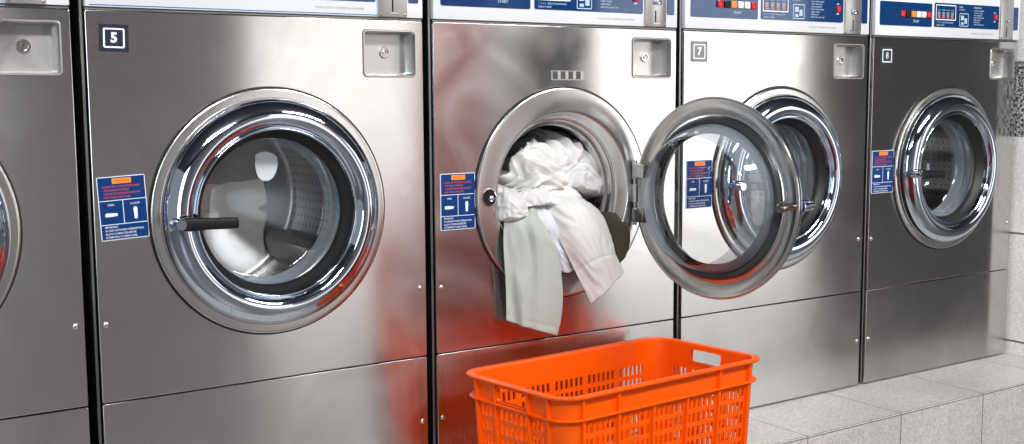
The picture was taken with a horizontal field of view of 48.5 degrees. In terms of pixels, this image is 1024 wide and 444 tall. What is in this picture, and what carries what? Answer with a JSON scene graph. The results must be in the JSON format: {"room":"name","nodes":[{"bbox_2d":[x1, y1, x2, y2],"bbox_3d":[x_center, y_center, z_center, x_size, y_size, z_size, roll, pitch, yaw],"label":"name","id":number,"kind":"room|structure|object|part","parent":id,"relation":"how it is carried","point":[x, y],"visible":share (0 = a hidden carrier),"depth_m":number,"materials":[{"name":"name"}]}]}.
{"room":"laundry","nodes":[
{"label":"laundry","id":0,"kind":"room"},
{"bbox_2d":[590,353,1023,443],"bbox_3d":[-0.905,0.730,2.337,6.600,0.300,1.050,-5,8,-33],"label":"floor","id":1,"kind":"structure","parent":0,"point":[980,400],"depth_m":3.09,"materials":[{"name":"tile"}]},
{"bbox_2d":[0,0,89,443],"bbox_3d":[-1.219,0.018,2.084,0.683,1.166,0.756,-5,8,-33],"label":"washing machine","id":2,"kind":"object","parent":1,"relation":"on","point":[44,391],"visible":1,"depth_m":1.98,"materials":[{"name":"grey metal"}]},
{"bbox_3d":[-1.036,0.028,1.815,0.445,0.445,0.041,-5,8,-33],"label":"door","id":3,"kind":"part","parent":2,"relation":"part of","materials":[{"name":"silver metal"}]},
{"bbox_3d":[-1.068,0.023,1.862,0.478,0.478,0.084,-5,8,-33],"label":"door frame","id":4,"kind":"part","parent":2,"relation":"part of","materials":[{"name":"metal"}]},
{"bbox_3d":[-1.052,0.490,1.894,0.675,0.269,0.020,-5,8,-33],"label":"panel","id":5,"kind":"part","parent":2,"relation":"part of","materials":[{"name":"silver metal"}]},
{"bbox_2d":[68,0,427,443],"bbox_3d":[-0.636,-0.028,2.468,0.683,1.166,0.756,-5,8,-33],"label":"washing machine","id":6,"kind":"object","parent":1,"relation":"on","point":[250,173],"visible":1,"depth_m":2.21,"materials":[{"name":"grey metal"}]},
{"bbox_3d":[-0.659,-0.033,2.510,0.666,1.166,0.659,-5,8,-33],"label":"casing","id":7,"kind":"part","parent":6,"relation":"part of","materials":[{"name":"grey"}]},
{"bbox_3d":[-0.708,-0.327,2.022,0.052,0.049,0.001,-5,8,-33],"label":"number plate","id":8,"kind":"part","parent":6,"relation":"part of","materials":[{"name":"blue"}]},
{"bbox_3d":[-0.563,0.002,2.085,0.120,0.026,0.036,-5,8,-33],"label":"handle","id":9,"kind":"part","parent":6,"relation":"part of","materials":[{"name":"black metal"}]},
{"bbox_3d":[-0.468,0.443,2.278,0.675,0.269,0.020,-5,8,-33],"label":"panel","id":10,"kind":"part","parent":6,"relation":"part of","materials":[{"name":"silver metal"}]},
{"bbox_3d":[-0.484,-0.024,2.246,0.478,0.478,0.084,-5,8,-33],"label":"door frame","id":11,"kind":"part","parent":6,"relation":"part of","materials":[{"name":"metal"}]},
{"bbox_3d":[-0.453,-0.018,2.199,0.445,0.445,0.041,-5,8,-33],"label":"door","id":12,"kind":"part","parent":6,"relation":"part of","materials":[{"name":"silver metal"}]},
{"bbox_3d":[-0.405,-0.468,2.205,0.310,0.069,0.002,-5,8,-33],"label":"control panel","id":13,"kind":"part","parent":6,"relation":"part of","materials":[{"name":"blue plastic"}]},
{"bbox_2d":[466,337,759,443],"bbox_3d":[0.226,0.431,2.466,0.609,0.250,0.328,-5,8,-37],"label":"crate","id":14,"kind":"object","parent":1,"relation":"on","point":[559,419],"visible":1,"depth_m":2.42,"materials":[{"name":"orange plastic"}]},
{"bbox_3d":[-0.067,0.442,2.407,0.029,0.246,0.058,0,6,6],"label":"corner post","id":15,"kind":"part","parent":14,"relation":"part of","materials":[{"name":"orange plastic"}]},
{"bbox_3d":[0.105,0.462,2.216,0.064,0.246,0.028,0,6,5],"label":"corner post","id":16,"kind":"part","parent":14,"relation":"part of","materials":[{"name":"orange plastic"}]},
{"bbox_3d":[0.347,0.404,2.718,0.064,0.246,0.028,0,6,5],"label":"corner post","id":17,"kind":"part","parent":14,"relation":"part of","materials":[{"name":"orange plastic"}]},
{"bbox_3d":[0.519,0.425,2.526,0.029,0.246,0.058,0,6,6],"label":"corner post","id":18,"kind":"part","parent":14,"relation":"part of","materials":[{"name":"orange plastic"}]},
{"bbox_2d":[421,0,814,443],"bbox_3d":[0.055,-0.057,2.691,0.683,1.166,1.145,-5,8,-33],"label":"washing machine","id":19,"kind":"object","parent":1,"relation":"on","point":[601,74],"visible":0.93,"depth_m":2.51,"materials":[{"name":"grey metal"}]},
{"bbox_3d":[-0.055,-0.493,2.436,0.228,0.066,0.002,-5,8,-33],"label":"control panel","id":20,"kind":"part","parent":19,"relation":"part of","materials":[{"name":"blue plastic"}]},
{"bbox_2d":[497,184,527,221],"bbox_3d":[-0.006,-0.045,2.545,0.086,0.081,0.132,-1,6,-5],"label":"shirt","id":21,"kind":"object","parent":19,"relation":"in","point":[512,206],"visible":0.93,"depth_m":2.50,"materials":[{"name":"white fabric"}]},
{"bbox_2d":[503,206,562,335],"bbox_3d":[0.039,0.109,2.549,0.147,0.310,0.086,-5,8,-33],"label":"towel","id":22,"kind":"object","parent":19,"relation":"hanging from","point":[533,277],"visible":0.88,"depth_m":2.52,"materials":[{"name":"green fabric"}]},
{"bbox_2d":[498,136,569,191],"bbox_3d":[0.030,-0.126,2.690,0.224,0.152,0.280,-5,8,-33],"label":"cloth","id":23,"kind":"object","parent":19,"relation":"in","point":[530,163],"visible":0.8,"depth_m":2.59,"materials":[{"name":"white fabric"}]},
{"bbox_2d":[510,184,581,206],"bbox_3d":[0.084,-0.059,2.627,0.245,0.089,0.151,-5,8,-33],"label":"crumpled cloth","id":24,"kind":"object","parent":19,"relation":"in","point":[537,196],"visible":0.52,"depth_m":2.56,"materials":[{"name":"white fabric"}]},
{"bbox_3d":[0.112,-0.090,2.608,0.675,0.707,0.020,-5,8,-33],"label":"panel","id":25,"kind":"part","parent":19,"relation":"part of","materials":[{"name":"silver metal"}]},
{"bbox_3d":[0.115,0.397,2.662,0.675,0.269,0.020,-5,8,-33],"label":"panel","id":26,"kind":"part","parent":19,"relation":"part of","materials":[{"name":"silver metal"}]},
{"bbox_2d":[536,205,573,272],"bbox_3d":[0.085,0.029,2.593,0.147,0.173,0.089,-5,8,-33],"label":"pillowcase","id":27,"kind":"object","parent":19,"relation":"hanging from","point":[545,216],"visible":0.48,"depth_m":2.56,"materials":[{"name":"white fabric"}]},
{"bbox_3d":[0.099,-0.070,2.630,0.478,0.478,0.084,-5,8,-33],"label":"door frame","id":28,"kind":"part","parent":19,"relation":"part of","materials":[{"name":"metal"}]},
{"bbox_2d":[555,131,570,137],"bbox_3d":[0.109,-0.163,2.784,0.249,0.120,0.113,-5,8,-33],"label":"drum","id":29,"kind":"object","parent":19,"relation":"in","point":[559,132],"visible":0.06,"depth_m":2.81,"materials":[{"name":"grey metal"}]},
{"bbox_2d":[527,128,601,200],"bbox_3d":[0.116,-0.134,2.752,0.262,0.193,0.258,-5,8,-38],"label":"shirt","id":30,"kind":"object","parent":19,"relation":"in","point":[575,160],"visible":0.54,"depth_m":2.67,"materials":[{"name":"fabric"}]},
{"bbox_2d":[546,195,623,303],"bbox_3d":[0.157,0.056,2.632,0.189,0.258,0.131,-5,8,-33],"label":"towel","id":31,"kind":"object","parent":19,"relation":"hanging from","point":[585,237],"visible":0.88,"depth_m":2.58,"materials":[{"name":"white fabric"}]},
{"bbox_3d":[0.179,-0.514,2.589,0.310,0.069,0.002,-5,8,-33],"label":"control panel","id":32,"kind":"part","parent":19,"relation":"part of","materials":[{"name":"blue plastic"}]},
{"bbox_2d":[601,211,629,261],"bbox_3d":[0.240,0.035,2.701,0.084,0.119,0.056,-1,6,-6],"label":"sweater","id":33,"kind":"object","parent":19,"relation":"in","point":[619,231],"visible":0.69,"depth_m":2.69,"materials":[{"name":"green fabric"}]},
{"bbox_3d":[0.459,-0.053,2.542,0.042,0.452,0.452,-6,9,-42],"label":"door","id":34,"kind":"part","parent":19,"relation":"part of","materials":[{"name":"silver metal"}]},
{"bbox_3d":[0.592,-0.037,2.450,0.037,0.026,0.121,-6,9,-42],"label":"handle","id":35,"kind":"part","parent":19,"relation":"part of","materials":[{"name":"silver metal"}]},
{"bbox_2d":[672,0,869,422],"bbox_3d":[0.531,-0.121,3.236,0.683,1.166,0.756,-5,8,-33],"label":"washing machine","id":36,"kind":"object","parent":1,"relation":"on","point":[801,65],"visible":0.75,"depth_m":3.00,"materials":[{"name":"grey metal"}]},
{"bbox_3d":[0.460,-0.418,2.791,0.054,0.050,0.001,-5,8,-33],"label":"number plate","id":37,"kind":"part","parent":36,"relation":"part of","materials":[{"name":"grey plastic"}]},
{"bbox_3d":[0.529,-0.540,2.820,0.228,0.066,0.002,-5,8,-33],"label":"control panel","id":38,"kind":"part","parent":36,"relation":"part of","materials":[{"name":"blue plastic"}]},
{"bbox_3d":[0.604,-0.091,2.853,0.120,0.026,0.036,-5,8,-33],"label":"handle","id":39,"kind":"part","parent":36,"relation":"part of","materials":[{"name":"silver metal"}]},
{"bbox_3d":[0.698,0.351,3.046,0.675,0.269,0.020,-5,8,-33],"label":"panel","id":40,"kind":"part","parent":36,"relation":"part of","materials":[{"name":"silver metal"}]},
{"bbox_3d":[0.696,-0.136,2.992,0.675,0.707,0.020,-5,8,-33],"label":"panel","id":41,"kind":"part","parent":36,"relation":"part of","materials":[{"name":"silver metal"}]},
{"bbox_3d":[0.682,-0.116,3.014,0.478,0.478,0.084,-5,8,-33],"label":"door frame","id":42,"kind":"part","parent":36,"relation":"part of","materials":[{"name":"metal"}]},
{"bbox_3d":[0.714,-0.111,2.967,0.445,0.445,0.041,-5,8,-33],"label":"door","id":43,"kind":"part","parent":36,"relation":"part of","materials":[{"name":"silver metal"}]},
{"bbox_3d":[0.762,-0.561,2.974,0.310,0.069,0.002,-5,8,-33],"label":"control panel","id":44,"kind":"part","parent":36,"relation":"part of","materials":[{"name":"blue plastic"}]},
{"bbox_2d":[836,6,840,11],"bbox_3d":[0.874,-0.570,3.044,0.014,0.016,0.005,-5,8,-33],"label":"switch","id":45,"kind":"object","parent":36,"relation":"attached to","point":[838,8],"depth_m":3.04,"materials":[{"name":"red plastic"}]},
{"bbox_2d":[858,0,1019,382],"bbox_3d":[1.114,-0.167,3.620,0.683,1.166,0.756,-5,8,-33],"label":"washing machine","id":46,"kind":"object","parent":1,"relation":"on","point":[941,87],"visible":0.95,"depth_m":3.35,"materials":[{"name":"grey metal"}]},
{"bbox_3d":[1.049,-0.465,3.179,0.056,0.050,0.001,-5,8,-33],"label":"number plate","id":47,"kind":"part","parent":46,"relation":"part of","materials":[{"name":"black plastic"}]},
{"bbox_3d":[1.112,-0.586,3.204,0.228,0.066,0.002,-5,8,-33],"label":"control panel","id":48,"kind":"part","parent":46,"relation":"part of","materials":[{"name":"blue plastic"}]},
{"bbox_3d":[1.187,-0.137,3.237,0.120,0.026,0.036,-5,8,-33],"label":"handle","id":49,"kind":"part","parent":46,"relation":"part of","materials":[{"name":"silver metal"}]},
{"bbox_3d":[1.282,0.304,3.430,0.675,0.269,0.020,-5,8,-33],"label":"panel","id":50,"kind":"part","parent":46,"relation":"part of","materials":[{"name":"silver metal"}]},
{"bbox_3d":[1.266,-0.162,3.398,0.478,0.478,0.084,-5,8,-33],"label":"door frame","id":51,"kind":"part","parent":46,"relation":"part of","materials":[{"name":"metal"}]},
{"bbox_3d":[1.279,-0.183,3.376,0.675,0.707,0.020,-5,8,-33],"label":"panel","id":52,"kind":"part","parent":46,"relation":"part of","materials":[{"name":"silver metal"}]},
{"bbox_3d":[1.297,-0.157,3.351,0.445,0.445,0.041,-5,8,-33],"label":"door","id":53,"kind":"part","parent":46,"relation":"part of","materials":[{"name":"silver metal"}]},
{"bbox_3d":[1.345,-0.607,3.358,0.310,0.069,0.002,-5,8,-33],"label":"control panel","id":54,"kind":"part","parent":46,"relation":"part of","materials":[{"name":"blue plastic"}]},
{"bbox_2d":[1004,0,1023,356],"bbox_3d":[1.495,-0.965,3.865,0.300,2.699,0.870,-5,8,-33],"label":"wall","id":55,"kind":"structure","parent":0,"point":[1014,331],"depth_m":3.57,"materials":[{"name":"white tile"}]}
]}

